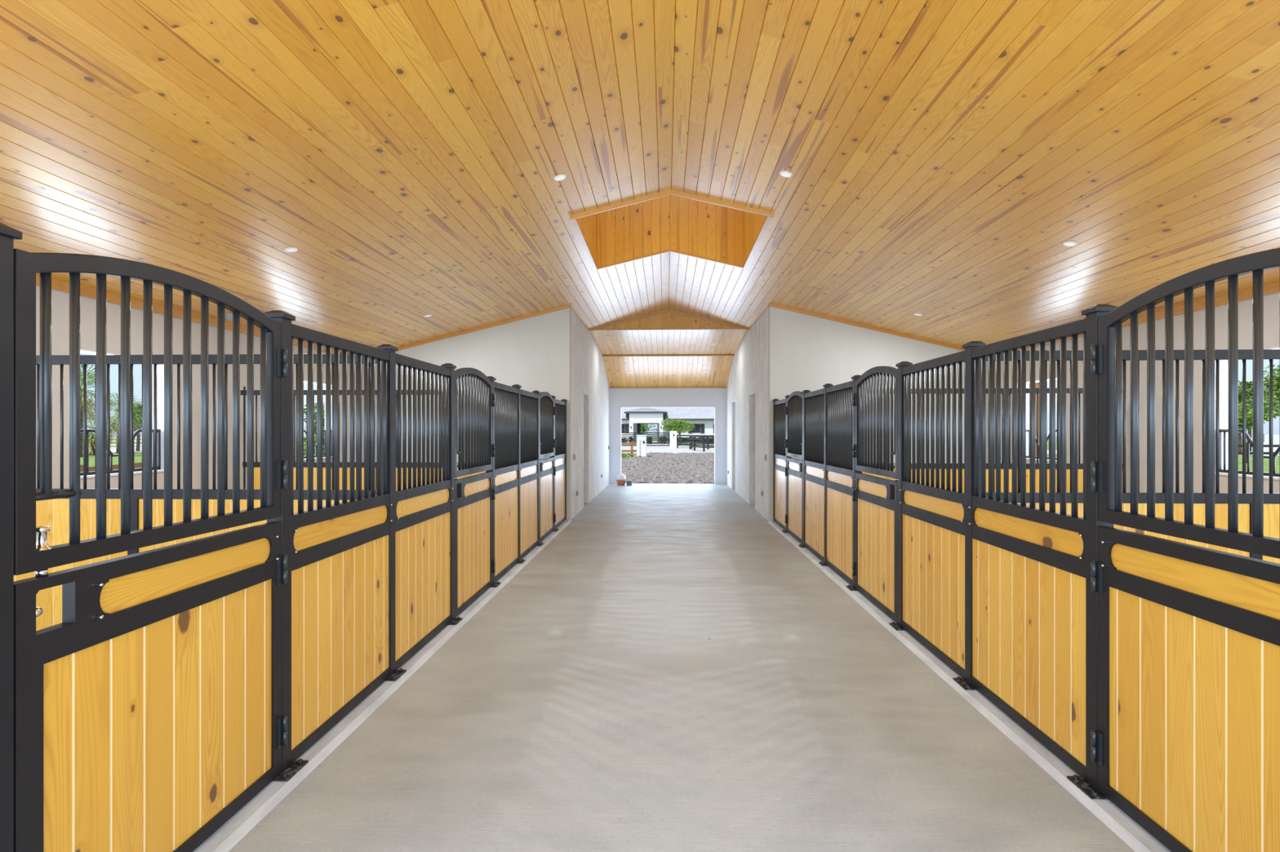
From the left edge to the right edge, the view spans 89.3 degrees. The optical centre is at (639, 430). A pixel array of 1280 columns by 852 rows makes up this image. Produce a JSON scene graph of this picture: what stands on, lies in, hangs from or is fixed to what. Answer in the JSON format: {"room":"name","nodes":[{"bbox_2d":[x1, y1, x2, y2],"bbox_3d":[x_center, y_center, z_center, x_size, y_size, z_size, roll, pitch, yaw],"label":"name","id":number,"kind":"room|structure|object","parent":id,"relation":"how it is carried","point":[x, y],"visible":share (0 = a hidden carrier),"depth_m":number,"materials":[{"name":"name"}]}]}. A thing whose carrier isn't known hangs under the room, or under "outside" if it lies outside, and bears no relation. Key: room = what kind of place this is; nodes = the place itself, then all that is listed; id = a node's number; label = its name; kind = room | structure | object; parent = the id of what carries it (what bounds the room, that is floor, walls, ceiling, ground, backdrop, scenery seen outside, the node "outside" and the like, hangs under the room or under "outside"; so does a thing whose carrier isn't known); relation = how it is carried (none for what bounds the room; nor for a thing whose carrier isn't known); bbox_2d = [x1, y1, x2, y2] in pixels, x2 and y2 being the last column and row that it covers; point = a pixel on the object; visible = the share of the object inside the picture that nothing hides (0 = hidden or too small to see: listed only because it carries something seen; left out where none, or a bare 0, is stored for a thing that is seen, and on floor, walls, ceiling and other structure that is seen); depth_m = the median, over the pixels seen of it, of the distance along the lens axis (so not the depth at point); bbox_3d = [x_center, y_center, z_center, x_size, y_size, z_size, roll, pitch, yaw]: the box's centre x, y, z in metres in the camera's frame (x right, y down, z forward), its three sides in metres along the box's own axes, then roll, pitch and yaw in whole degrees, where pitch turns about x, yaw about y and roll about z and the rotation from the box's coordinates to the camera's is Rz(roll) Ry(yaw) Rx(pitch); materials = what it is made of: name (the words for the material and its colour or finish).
{"room":"farm building","nodes":[
{"label":"farm building","id":0,"kind":"room"},
{"bbox_2d":[35,285,362,488],"bbox_3d":[-5.325,0.190,5.505,0.200,3.100,12.580,0,0,2],"label":"wall","id":1,"kind":"structure","parent":0,"point":[60,300],"depth_m":7.03,"materials":[{"name":"beige paint"}]},
{"bbox_2d":[80,349,164,479],"bbox_3d":[-5.285,-0.158,6.550,0.227,1.205,1.170,0,0,2],"label":"window","id":2,"kind":"structure","parent":1,"relation":"in","point":[160,368],"depth_m":7.12,"materials":[{"name":"white paint"}]},
{"bbox_2d":[80,429,160,475],"bbox_3d":[-5.284,0.204,6.550,0.032,0.441,1.100,0,0,2],"label":"guard","id":3,"kind":"object","parent":2,"relation":"attached to","point":[158,431],"visible":0.47,"depth_m":6.74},
{"bbox_2d":[35,275,355,354],"bbox_3d":[-5.208,-1.297,5.411,0.039,0.085,12.400,0,0,2],"label":"trim","id":4,"kind":"structure","parent":1,"relation":"attached to","point":[56,285],"depth_m":6.68,"materials":[{"name":"brown wood"}]},
{"bbox_2d":[303,380,332,460],"bbox_3d":[-5.139,-0.158,10.217,0.227,1.205,1.170,0,0,2],"label":"window","id":5,"kind":"structure","parent":1,"relation":"in","point":[304,381],"depth_m":10.76,"materials":[{"name":"white paint"}]},
{"bbox_2d":[303,430,332,458],"bbox_3d":[-5.138,0.204,10.217,0.032,0.441,1.100,0,0,2],"label":"guard","id":6,"kind":"object","parent":5,"relation":"attached to","point":[304,431],"visible":0.23,"depth_m":10.54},
{"bbox_2d":[362,306,570,519],"bbox_3d":[-3.205,-0.314,11.641,3.930,3.828,0.150,0,0,2],"label":"wall","id":7,"kind":"structure","parent":0,"point":[533,353],"depth_m":11.53,"materials":[{"name":"beige paint"}]},
{"bbox_2d":[397,304,569,350],"bbox_3d":[-3.114,-1.754,11.547,3.740,0.948,0.029,0,0,2],"label":"trim","id":8,"kind":"structure","parent":7,"relation":"attached to","point":[566,306],"depth_m":11.52,"materials":[{"name":"brown wood"}]},
{"bbox_2d":[570,308,608,519],"bbox_3d":[-1.172,-0.340,15.599,0.180,3.920,7.920,0,0,2],"label":"wall","id":9,"kind":"structure","parent":0,"point":[589,386],"depth_m":14.34,"materials":[{"name":"paint"}]},
{"bbox_2d":[0,0,1279,387],"bbox_3d":[0.428,-1.974,9.240,11.040,1.369,20.500,0,0,2],"label":"ceiling","id":10,"kind":"structure","parent":0,"point":[942,157],"depth_m":4.84,"materials":[{"name":"brown wood"}]},
{"bbox_2d":[572,218,597,271],"bbox_3d":[-0.698,-2.394,8.407,0.040,0.052,2.395,0,0,2],"label":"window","id":11,"kind":"structure","parent":10,"relation":"attached to","point":[575,222],"depth_m":8.20,"materials":[{"name":"white glass"}]},
{"bbox_2d":[597,249,742,270],"bbox_3d":[0.440,-2.526,9.556,2.166,0.288,0.032,0,0,2],"label":"trim","id":12,"kind":"structure","parent":10,"relation":"attached to","point":[667,251],"depth_m":9.54,"materials":[{"name":"brown wood"}]},
{"bbox_2d":[569,189,774,220],"bbox_3d":[0.345,-2.500,7.149,2.250,0.320,0.035,0,0,2],"label":"trim","id":13,"kind":"structure","parent":10,"relation":"attached to","point":[671,192],"depth_m":7.14,"materials":[{"name":"brown wood"}]},
{"bbox_2d":[742,216,771,269],"bbox_3d":[1.483,-2.394,8.320,0.040,0.052,2.395,0,0,2],"label":"trim","id":14,"kind":"structure","parent":10,"relation":"attached to","point":[767,219],"depth_m":8.12,"materials":[{"name":"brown wood"}]},
{"bbox_2d":[608,388,726,484],"bbox_3d":[0.838,0.135,19.582,3.880,2.970,0.200,0,0,2],"label":"wall","id":15,"kind":"structure","parent":0,"point":[618,397],"depth_m":19.49,"materials":[{"name":"grey paint"}]},
{"bbox_2d":[608,386,726,388],"bbox_3d":[0.833,-1.302,19.456,3.520,0.055,0.048,0,0,2],"label":"trim","id":16,"kind":"structure","parent":15,"relation":"attached to","point":[633,387],"depth_m":19.42,"materials":[{"name":"brown wood"}]},
{"bbox_2d":[620,406,715,484],"bbox_3d":[0.838,0.438,19.585,2.860,2.325,0.214,0,0,2],"label":"door frame","id":17,"kind":"structure","parent":15,"relation":"in","point":[620,406],"depth_m":19.49,"materials":[{"name":"white paint"}]},
{"bbox_2d":[621,452,714,483],"bbox_3d":[1.697,1.725,34.925,14.579,0.170,30.470,0,0,2],"label":"gravel ground","id":18,"kind":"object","parent":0,"point":[664,468],"visible":0.29,"depth_m":30.14,"materials":[{"name":"gravel"}]},
{"bbox_2d":[636,435,646,457],"bbox_3d":[0.101,1.010,42.895,0.660,1.480,0.730,0,0,2],"label":"gate pillar","id":19,"kind":"structure","parent":18,"relation":"on","point":[641,439],"depth_m":42.62,"materials":[{"name":"white paint"}]},
{"bbox_2d":[603,311,734,328],"bbox_3d":[0.621,-2.442,14.189,3.520,0.435,0.005,0,0,2],"label":"wall","id":20,"kind":"structure","parent":0,"point":[666,320],"depth_m":14.19,"materials":[{"name":"brown wood"}]},
{"bbox_2d":[588,309,749,331],"bbox_3d":[0.623,-2.419,14.176,3.520,0.462,0.040,0,0,2],"label":"trim","id":21,"kind":"structure","parent":20,"relation":"attached to","point":[736,327],"depth_m":14.16,"materials":[{"name":"brown wood"}]},
{"bbox_2d":[88,441,1251,453],"bbox_3d":[3.474,1.760,86.030,120.000,0.001,71.800,0,0,2],"label":"road","id":22,"kind":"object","parent":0,"point":[682,448],"visible":0.21,"depth_m":61.56,"materials":[{"name":"gravel"}]},
{"bbox_2d":[621,432,669,446],"bbox_3d":[-0.731,0.880,67.082,7.500,1.400,0.060,0,0,2],"label":"fence","id":23,"kind":"object","parent":22,"relation":"on","point":[621,433],"visible":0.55,"depth_m":66.99,"materials":[{"name":"metal"}]},
{"bbox_2d":[621,407,714,444],"bbox_3d":[3.780,-1.375,93.749,25.000,6.250,16.350,0,0,2],"label":"building","id":24,"kind":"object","parent":22,"relation":"on","point":[632,418],"visible":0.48,"depth_m":89.77,"materials":[{"name":"white paint"}]},
{"bbox_2d":[669,431,676,448],"bbox_3d":[3.360,0.890,65.498,0.720,1.720,0.760,0,0,2],"label":"gate pillar","id":25,"kind":"structure","parent":22,"relation":"on","point":[673,433],"depth_m":65.18,"materials":[{"name":"white paint"}]},
{"bbox_2d":[676,435,714,449],"bbox_3d":[6.670,1.110,62.556,10.114,1.380,3.300,0,0,40],"label":"fence","id":26,"kind":"object","parent":22,"relation":"on","point":[691,444],"visible":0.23,"depth_m":63.37,"materials":[{"name":"black paint"}]},
{"bbox_2d":[688,435,714,451],"bbox_3d":[6.247,1.110,56.486,4.029,1.380,9.671,0,0,-39],"label":"fence","id":27,"kind":"object","parent":22,"relation":"on","point":[690,436],"visible":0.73,"depth_m":55.08,"materials":[{"name":"black paint"}]},
{"bbox_2d":[577,195,765,267],"bbox_3d":[0.393,-3.120,8.366,2.286,1.460,2.510,0,0,2],"label":"wall","id":28,"kind":"structure","parent":0,"point":[669,222],"depth_m":9.55,"materials":[{"name":"brown wood"}]},
{"bbox_2d":[80,435,1279,473],"bbox_3d":[3.232,1.865,79.935,240.000,0.170,280.000,0,0,2],"label":"ground","id":29,"kind":"structure","parent":0,"point":[138,456],"depth_m":39.59,"materials":[{"name":"green plant"}]},
{"bbox_2d":[80,364,118,457],"bbox_3d":[-37.495,-1.480,43.395,5.027,6.669,4.288,0,0,2],"label":"palm tree","id":30,"kind":"object","parent":29,"relation":"on","point":[91,376],"visible":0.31,"depth_m":43.27,"materials":[{"name":"green plant"}]},
{"bbox_2d":[82,408,118,455],"bbox_3d":[-39.551,0.323,46.774,3.757,4.202,3.963,0,0,13],"label":"palm tree","id":31,"kind":"object","parent":29,"relation":"on","point":[91,439],"visible":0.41,"depth_m":46.78,"materials":[{"name":"green plant"}]},
{"bbox_2d":[80,462,142,472],"bbox_3d":[-10.268,1.200,14.482,0.615,1.200,12.178,0,0,-8],"label":"fence","id":32,"kind":"object","parent":29,"relation":"on","point":[137,465],"visible":0.05,"depth_m":12.25,"materials":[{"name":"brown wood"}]},
{"bbox_2d":[88,392,142,453],"bbox_3d":[-40.920,-0.580,50.998,5.572,5.030,4.927,0,0,2],"label":"palm tree","id":33,"kind":"object","parent":29,"relation":"on","point":[135,398],"visible":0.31,"depth_m":50.98,"materials":[{"name":"green plant"}]},
{"bbox_2d":[111,402,142,451],"bbox_3d":[-42.679,-0.268,55.037,4.149,4.247,3.132,0,0,30],"label":"tree","id":34,"kind":"object","parent":29,"relation":"on","point":[138,439],"visible":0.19,"depth_m":54.61,"materials":[{"name":"green plant"}]},
{"bbox_2d":[303,402,324,456],"bbox_3d":[-13.168,0.323,26.760,2.474,3.068,2.878,0,0,2],"label":"tree","id":35,"kind":"object","parent":29,"relation":"on","point":[315,405],"visible":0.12,"depth_m":26.88,"materials":[{"name":"green plant"}]},
{"bbox_2d":[640,423,655,434],"bbox_3d":[0.064,-2.286,124.730,6.135,8.282,4.702,0,0,2],"label":"tree","id":36,"kind":"object","parent":29,"relation":"on","point":[642,429],"visible":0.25,"depth_m":124.27,"materials":[{"name":"green plant"}]},
{"bbox_2d":[661,417,695,445],"bbox_3d":[4.496,0.184,76.010,3.974,3.340,3.646,0,0,19],"label":"tree","id":37,"kind":"object","parent":29,"relation":"on","point":[678,425],"visible":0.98,"depth_m":75.25,"materials":[{"name":"green plant"}]},
{"bbox_2d":[1035,382,1039,456],"bbox_3d":[9.679,0.255,15.909,0.220,2.990,0.220,0,0,2],"label":"timber post","id":38,"kind":"object","parent":29,"relation":"on","point":[1037,384],"visible":0.02,"depth_m":15.83,"materials":[{"name":"brown wood"}]},
{"bbox_2d":[1238,403,1276,452],"bbox_3d":[46.416,-0.176,49.761,3.276,4.062,3.364,0,0,2],"label":"tree","id":39,"kind":"object","parent":29,"relation":"on","point":[1248,410],"visible":0.35,"depth_m":49.34,"materials":[{"name":"green plant"}]},
{"bbox_2d":[1238,380,1279,451],"bbox_3d":[51.516,-1.231,54.753,4.004,6.170,5.061,0,0,43],"label":"tree","id":40,"kind":"object","parent":29,"relation":"on","point":[1248,384],"visible":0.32,"depth_m":54.21,"materials":[{"name":"green plant"}]},
{"bbox_2d":[1238,442,1279,463],"bbox_3d":[34.503,1.225,35.647,18.276,1.150,0.193,0,0,-4],"label":"fence","id":41,"kind":"object","parent":29,"relation":"on","point":[1239,446],"visible":0.11,"depth_m":35.49,"materials":[{"name":"black paint"}]},
{"bbox_2d":[1263,364,1279,413],"bbox_3d":[58.115,-2.180,57.854,5.720,8.066,5.638,0,0,33],"label":"tree","id":42,"kind":"object","parent":29,"relation":"on","point":[1276,377],"visible":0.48,"depth_m":58.02,"materials":[{"name":"green plant"}]},
{"bbox_2d":[1264,435,1279,456],"bbox_3d":[46.040,0.975,45.236,5.700,1.550,0.150,0,0,2],"label":"privacy screen","id":43,"kind":"object","parent":29,"relation":"on","point":[1276,438],"visible":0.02,"depth_m":45.28,"materials":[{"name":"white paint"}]},
{"bbox_2d":[228,483,1135,851],"bbox_3d":[0.412,1.670,8.851,4.200,0.140,21.720,0,0,2],"label":"floor","id":44,"kind":"structure","parent":0,"point":[669,672],"depth_m":3.46,"materials":[{"name":"concrete"}]},
{"bbox_2d":[192,520,571,851],"bbox_3d":[-1.602,1.660,4.782,0.258,0.160,13.430,0,0,2],"label":"curb","id":45,"kind":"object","parent":44,"relation":"on","point":[223,840],"depth_m":3.38,"materials":[{"name":"concrete"}]},
{"bbox_2d":[0,222,22,851],"bbox_3d":[-1.718,0.512,1.712,0.168,2.135,0.170,0,0,2],"label":"post","id":46,"kind":"object","parent":45,"relation":"on","point":[8,234],"visible":1,"depth_m":1.73,"materials":[{"name":"black metal"}]},
{"bbox_2d":[13,248,287,851],"bbox_3d":[-1.673,0.495,2.364,0.068,2.139,1.230,0,0,2],"label":"gate","id":47,"kind":"object","parent":46,"relation":"attached to","point":[146,718],"visible":0.99,"depth_m":2.18,"materials":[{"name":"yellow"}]},
{"bbox_2d":[13,248,280,575],"bbox_3d":[-1.684,-0.091,2.361,0.040,0.966,1.213,0,0,2],"label":"grille","id":48,"kind":"object","parent":47,"relation":"attached to","point":[32,553],"depth_m":2.13,"materials":[{"name":"grey"}]},
{"bbox_2d":[263,310,308,782],"bbox_3d":[-1.667,0.512,3.008,0.168,2.135,0.170,0,0,2],"label":"post","id":49,"kind":"object","parent":45,"relation":"on","point":[289,770],"visible":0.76,"depth_m":3.00,"materials":[{"name":"black metal"}]},
{"bbox_2d":[291,323,392,764],"bbox_3d":[-1.626,0.532,3.593,0.061,2.076,1.093,0,0,2],"label":"panel","id":50,"kind":"object","parent":45,"relation":"on","point":[340,551],"visible":0.93,"depth_m":3.49,"materials":[{"name":"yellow wood"}]},
{"bbox_2d":[377,344,406,681],"bbox_3d":[-1.621,0.512,4.179,0.168,2.135,0.170,0,0,2],"label":"post","id":51,"kind":"object","parent":45,"relation":"on","point":[394,676],"visible":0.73,"depth_m":4.14,"materials":[{"name":"black metal"}]},
{"bbox_2d":[395,353,453,671],"bbox_3d":[-1.580,0.532,4.767,0.061,2.076,1.099,0,0,2],"label":"panel","id":52,"kind":"object","parent":45,"relation":"on","point":[422,512],"visible":0.9,"depth_m":4.67,"materials":[{"name":"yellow wood"}]},
{"bbox_2d":[440,363,462,625],"bbox_3d":[-1.574,0.512,5.357,0.168,2.135,0.170,0,0,2],"label":"post","id":53,"kind":"object","parent":45,"relation":"on","point":[454,621],"visible":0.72,"depth_m":5.32,"materials":[{"name":"black metal"}]},
{"bbox_2d":[454,368,495,618],"bbox_3d":[-1.529,0.495,5.995,0.068,2.139,1.202,0,0,2],"label":"gate","id":54,"kind":"object","parent":53,"relation":"attached to","point":[474,565],"visible":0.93,"depth_m":5.94,"materials":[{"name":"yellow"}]},
{"bbox_2d":[454,368,492,477],"bbox_3d":[-1.540,-0.091,5.992,0.040,0.966,1.185,0,0,2],"label":"grille","id":55,"kind":"object","parent":54,"relation":"attached to","point":[473,388],"depth_m":5.94,"materials":[{"name":"grey"}]},
{"bbox_2d":[485,376,501,587],"bbox_3d":[-1.524,0.512,6.626,0.168,2.135,0.170,0,0,2],"label":"post","id":56,"kind":"object","parent":45,"relation":"on","point":[491,379],"visible":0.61,"depth_m":6.61,"materials":[{"name":"black metal"}]},
{"bbox_2d":[494,382,519,582],"bbox_3d":[-1.483,0.532,7.212,0.061,2.076,1.096,0,0,2],"label":"panel","id":57,"kind":"object","parent":45,"relation":"on","point":[506,466],"visible":0.91,"depth_m":7.20,"materials":[{"name":"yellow wood"}]},
{"bbox_2d":[511,384,525,564],"bbox_3d":[-1.477,0.512,7.800,0.168,2.135,0.170,0,0,2],"label":"post","id":58,"kind":"object","parent":45,"relation":"on","point":[517,386],"visible":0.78,"depth_m":7.76,"materials":[{"name":"black metal"}]},
{"bbox_2d":[520,389,539,559],"bbox_3d":[-1.436,0.532,8.389,0.061,2.076,1.101,0,0,2],"label":"panel","id":59,"kind":"object","parent":45,"relation":"on","point":[529,464],"visible":0.87,"depth_m":8.36,"materials":[{"name":"brown wood"}]},
{"bbox_2d":[532,391,543,546],"bbox_3d":[-1.430,0.512,8.979,0.168,2.135,0.170,0,0,2],"label":"post","id":60,"kind":"object","parent":45,"relation":"on","point":[538,393],"visible":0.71,"depth_m":8.94,"materials":[{"name":"black metal"}]},
{"bbox_2d":[539,391,555,542],"bbox_3d":[-1.385,0.495,9.622,0.068,2.139,1.212,0,0,2],"label":"gate","id":61,"kind":"object","parent":60,"relation":"attached to","point":[547,409],"visible":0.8,"depth_m":9.65,"materials":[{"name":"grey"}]},
{"bbox_2d":[539,391,554,458],"bbox_3d":[-1.396,-0.091,9.619,0.040,0.966,1.195,0,0,2],"label":"grille","id":62,"kind":"object","parent":61,"relation":"attached to","point":[546,401],"depth_m":9.65,"materials":[{"name":"grey"}]},
{"bbox_2d":[549,395,559,531],"bbox_3d":[-1.379,0.512,10.258,0.168,2.135,0.170,0,0,2],"label":"post","id":63,"kind":"object","parent":45,"relation":"on","point":[553,397],"visible":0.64,"depth_m":10.25,"materials":[{"name":"black metal"}]},
{"bbox_2d":[555,399,566,528],"bbox_3d":[-1.339,0.532,10.847,0.061,2.076,1.101,0,0,2],"label":"panel","id":64,"kind":"object","parent":45,"relation":"on","point":[560,455],"visible":0.88,"depth_m":10.84,"materials":[{"name":"brown wood"}]},
{"bbox_2d":[560,399,567,519],"bbox_3d":[-1.339,0.508,11.437,0.099,2.127,0.099,0,0,2],"label":"post","id":65,"kind":"object","parent":45,"relation":"on","point":[562,400],"visible":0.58,"depth_m":11.43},
{"bbox_2d":[726,307,768,520],"bbox_3d":[2.526,-0.340,15.452,0.180,3.920,7.920,0,0,2],"label":"wall","id":66,"kind":"structure","parent":0,"point":[747,387],"depth_m":14.13,"materials":[{"name":"paint"}]},
{"bbox_2d":[602,355,734,356],"bbox_3d":[0.747,-2.000,17.279,3.520,0.030,0.050,0,0,2],"label":"trim","id":67,"kind":"structure","parent":66,"relation":"attached to","point":[602,355],"depth_m":17.27,"materials":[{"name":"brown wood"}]},
{"bbox_2d":[768,305,987,521],"bbox_3d":[4.239,-0.314,11.346,3.930,3.828,0.150,0,0,2],"label":"wall","id":68,"kind":"structure","parent":0,"point":[806,352],"depth_m":11.31,"materials":[{"name":"beige paint"}]},
{"bbox_2d":[769,302,964,351],"bbox_3d":[4.141,-1.754,11.259,3.740,0.948,0.029,0,0,2],"label":"trim","id":69,"kind":"structure","parent":68,"relation":"attached to","point":[771,304],"depth_m":11.25,"materials":[{"name":"brown wood"}]},
{"bbox_2d":[768,520,1171,851],"bbox_3d":[2.097,1.660,4.636,0.258,0.160,13.430,0,0,2],"label":"curb","id":70,"kind":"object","parent":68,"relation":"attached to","point":[1124,827],"depth_m":3.39,"materials":[{"name":"concrete"}]},
{"bbox_2d":[772,399,778,520],"bbox_3d":[2.363,0.508,11.290,0.099,2.127,0.099,0,0,2],"label":"post","id":71,"kind":"object","parent":70,"relation":"on","point":[773,400],"visible":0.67,"depth_m":11.30,"materials":[{"name":"metal"}]},
{"bbox_2d":[773,399,785,529],"bbox_3d":[2.316,0.532,10.702,0.061,2.076,1.101,0,0,2],"label":"panel","id":72,"kind":"object","parent":70,"relation":"on","point":[779,464],"visible":0.91,"depth_m":10.72,"materials":[{"name":"brown wood"}]},
{"bbox_2d":[782,395,791,533],"bbox_3d":[2.310,0.512,10.111,0.168,2.135,0.170,0,0,2],"label":"post","id":73,"kind":"object","parent":70,"relation":"on","point":[787,396],"visible":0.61,"depth_m":10.08,"materials":[{"name":"black metal"}]},
{"bbox_2d":[798,390,810,547],"bbox_3d":[2.259,0.512,8.832,0.168,2.135,0.170,0,0,2],"label":"post","id":74,"kind":"object","parent":70,"relation":"on","point":[804,392],"visible":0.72,"depth_m":8.80,"materials":[{"name":"black metal"}]},
{"bbox_2d":[785,391,803,545],"bbox_3d":[2.265,0.495,9.477,0.068,2.139,1.212,0,0,2],"label":"gate","id":75,"kind":"object","parent":74,"relation":"attached to","point":[794,408],"visible":0.91,"depth_m":9.44,"materials":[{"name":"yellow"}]},
{"bbox_2d":[786,391,803,459],"bbox_3d":[2.275,-0.091,9.473,0.040,0.966,1.195,0,0,2],"label":"grille","id":76,"kind":"object","parent":75,"relation":"attached to","point":[795,400],"depth_m":9.43,"materials":[{"name":"grey"}]},
{"bbox_2d":[803,388,823,562],"bbox_3d":[2.218,0.532,8.244,0.061,2.076,1.101,0,0,2],"label":"panel","id":77,"kind":"object","parent":70,"relation":"on","point":[813,465],"visible":0.88,"depth_m":8.23,"materials":[{"name":"brown wood"}]},
{"bbox_2d":[818,383,833,566],"bbox_3d":[2.212,0.512,7.653,0.168,2.135,0.170,0,0,2],"label":"post","id":78,"kind":"object","parent":70,"relation":"on","point":[826,385],"visible":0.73,"depth_m":7.63,"materials":[{"name":"black metal"}]},
{"bbox_2d":[824,381,852,586],"bbox_3d":[2.171,0.532,7.067,0.061,2.076,1.096,0,0,2],"label":"panel","id":79,"kind":"object","parent":70,"relation":"on","point":[838,479],"visible":0.91,"depth_m":7.05,"materials":[{"name":"brown wood"}]},
{"bbox_2d":[845,375,862,591],"bbox_3d":[2.166,0.512,6.479,0.168,2.135,0.170,0,0,2],"label":"post","id":80,"kind":"object","parent":70,"relation":"on","point":[855,378],"visible":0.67,"depth_m":6.48,"materials":[{"name":"black metal"}]},
{"bbox_2d":[888,361,912,631],"bbox_3d":[2.115,0.512,5.210,0.168,2.135,0.170,0,0,2],"label":"post","id":81,"kind":"object","parent":70,"relation":"on","point":[898,627],"visible":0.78,"depth_m":5.18,"materials":[{"name":"black metal"}]},
{"bbox_2d":[852,366,897,623],"bbox_3d":[2.121,0.495,5.850,0.068,2.139,1.202,0,0,2],"label":"gate","id":82,"kind":"object","parent":81,"relation":"attached to","point":[875,566],"visible":0.96,"depth_m":5.81,"materials":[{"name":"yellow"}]},
{"bbox_2d":[854,366,897,479],"bbox_3d":[2.131,-0.091,5.846,0.040,0.966,1.185,0,0,2],"label":"grille","id":83,"kind":"object","parent":82,"relation":"attached to","point":[865,386],"depth_m":5.88,"materials":[{"name":"grey"}]},
{"bbox_2d":[899,351,964,679],"bbox_3d":[2.074,0.532,4.622,0.061,2.076,1.099,0,0,2],"label":"panel","id":84,"kind":"object","parent":70,"relation":"on","point":[934,517],"visible":0.89,"depth_m":4.56,"materials":[{"name":"brown wood"}]},
{"bbox_2d":[952,341,985,690],"bbox_3d":[2.068,0.512,4.033,0.168,2.135,0.170,0,0,2],"label":"post","id":85,"kind":"object","parent":70,"relation":"on","point":[966,684],"visible":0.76,"depth_m":4.01,"materials":[{"name":"black metal"}]},
{"bbox_2d":[968,318,1085,780],"bbox_3d":[2.028,0.532,3.448,0.061,2.076,1.093,0,0,2],"label":"panel","id":86,"kind":"object","parent":70,"relation":"on","point":[1028,562],"visible":0.91,"depth_m":3.35,"materials":[{"name":"brown wood"}]},
{"bbox_2d":[1066,304,1117,799],"bbox_3d":[2.022,0.512,2.862,0.168,2.135,0.170,0,0,2],"label":"post","id":87,"kind":"object","parent":70,"relation":"on","point":[1089,787],"visible":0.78,"depth_m":2.86,"materials":[{"name":"black metal"}]},
{"bbox_2d":[987,292,1279,493],"bbox_3d":[5.866,0.190,5.061,0.200,3.100,12.580,0,0,2],"label":"wall","id":88,"kind":"structure","parent":0,"point":[1271,302],"depth_m":7.07,"materials":[{"name":"beige paint"}]},
{"bbox_2d":[1026,377,1057,462],"bbox_3d":[6.055,-0.158,9.773,0.227,1.205,1.170,0,0,2],"label":"window","id":89,"kind":"structure","parent":88,"relation":"in","point":[1037,380],"depth_m":10.31,"materials":[{"name":"white paint"}]},
{"bbox_2d":[1026,429,1057,460],"bbox_3d":[6.053,0.204,9.773,0.032,0.441,1.100,0,0,2],"label":"guard","id":90,"kind":"object","parent":89,"relation":"attached to","point":[1055,429],"visible":0.16,"depth_m":9.90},
{"bbox_2d":[1011,281,1279,351],"bbox_3d":[5.742,-1.297,4.976,0.039,0.085,12.400,0,0,2],"label":"trim","id":91,"kind":"structure","parent":88,"relation":"attached to","point":[1273,288],"depth_m":6.68,"materials":[{"name":"brown wood"}]},
{"bbox_2d":[1214,346,1279,479],"bbox_3d":[5.909,-0.158,6.106,0.227,1.205,1.170,0,0,2],"label":"window","id":92,"kind":"structure","parent":88,"relation":"in","point":[1223,363],"depth_m":6.64,"materials":[{"name":"white paint"}]},
{"bbox_2d":[1219,429,1279,476],"bbox_3d":[5.908,0.204,6.106,0.032,0.441,1.100,0,0,2],"label":"guard","id":93,"kind":"object","parent":92,"relation":"attached to","point":[1277,452],"visible":0.48,"depth_m":6.31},
{"label":"verge","id":94,"kind":"object","parent":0,"visible":0},
{"bbox_2d":[621,441,636,455],"bbox_3d":[-2.909,1.275,44.333,5.700,1.050,0.385,0,0,2],"label":"fence","id":95,"kind":"object","parent":94,"relation":"on","point":[632,451],"visible":0.33,"depth_m":44.07,"materials":[{"name":"brown wood"}]},
{"bbox_3d":[-3.589,1.668,4.861,3.720,0.145,13.430,0,0,2],"label":"floor","id":96,"kind":"structure","parent":0,"visible":0},
{"bbox_2d":[13,354,377,631],"bbox_3d":[-3.344,0.527,4.248,3.358,2.134,0.044,0,0,2],"label":"divider","id":97,"kind":"object","parent":96,"relation":"on","point":[54,513],"visible":0.3,"depth_m":4.24,"materials":[{"name":"brown wood"}]},
{"bbox_2d":[240,386,485,490],"bbox_3d":[-3.201,0.527,7.868,3.358,2.134,0.044,0,0,2],"label":"divider","id":98,"kind":"object","parent":96,"relation":"on","point":[256,464],"visible":0.16,"depth_m":7.88,"materials":[{"name":"brown wood"}]},
{"bbox_3d":[4.085,1.668,4.557,3.720,0.145,13.430,0,0,2],"label":"floor","id":99,"kind":"structure","parent":0,"visible":0},
{"bbox_2d":[862,388,1083,499],"bbox_3d":[3.936,0.527,7.585,3.358,2.134,0.044,0,0,2],"label":"divider","id":100,"kind":"object","parent":99,"relation":"on","point":[1080,466],"visible":0.05,"depth_m":7.56,"materials":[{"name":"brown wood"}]},
{"bbox_2d":[986,349,1279,564],"bbox_3d":[3.792,0.527,3.965,3.358,2.134,0.044,0,0,2],"label":"divider","id":101,"kind":"object","parent":99,"relation":"on","point":[1271,500],"visible":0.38,"depth_m":3.97,"materials":[{"name":"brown wood"}]},
{"bbox_3d":[1.971,0.513,1.565,0.168,2.135,0.170,0,0,2],"label":"post","id":102,"kind":"object","parent":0,"visible":0},
{"bbox_2d":[1091,248,1279,851],"bbox_3d":[1.977,0.495,2.219,0.068,2.139,1.230,0,0,2],"label":"gate","id":103,"kind":"object","parent":102,"relation":"attached to","point":[1187,739],"visible":1,"depth_m":2.34,"materials":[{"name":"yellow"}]},
{"bbox_2d":[1097,248,1279,559],"bbox_3d":[1.987,-0.091,2.215,0.040,0.966,1.213,0,0,2],"label":"grille","id":104,"kind":"object","parent":103,"relation":"attached to","point":[1110,325],"depth_m":2.35,"materials":[{"name":"grey"}]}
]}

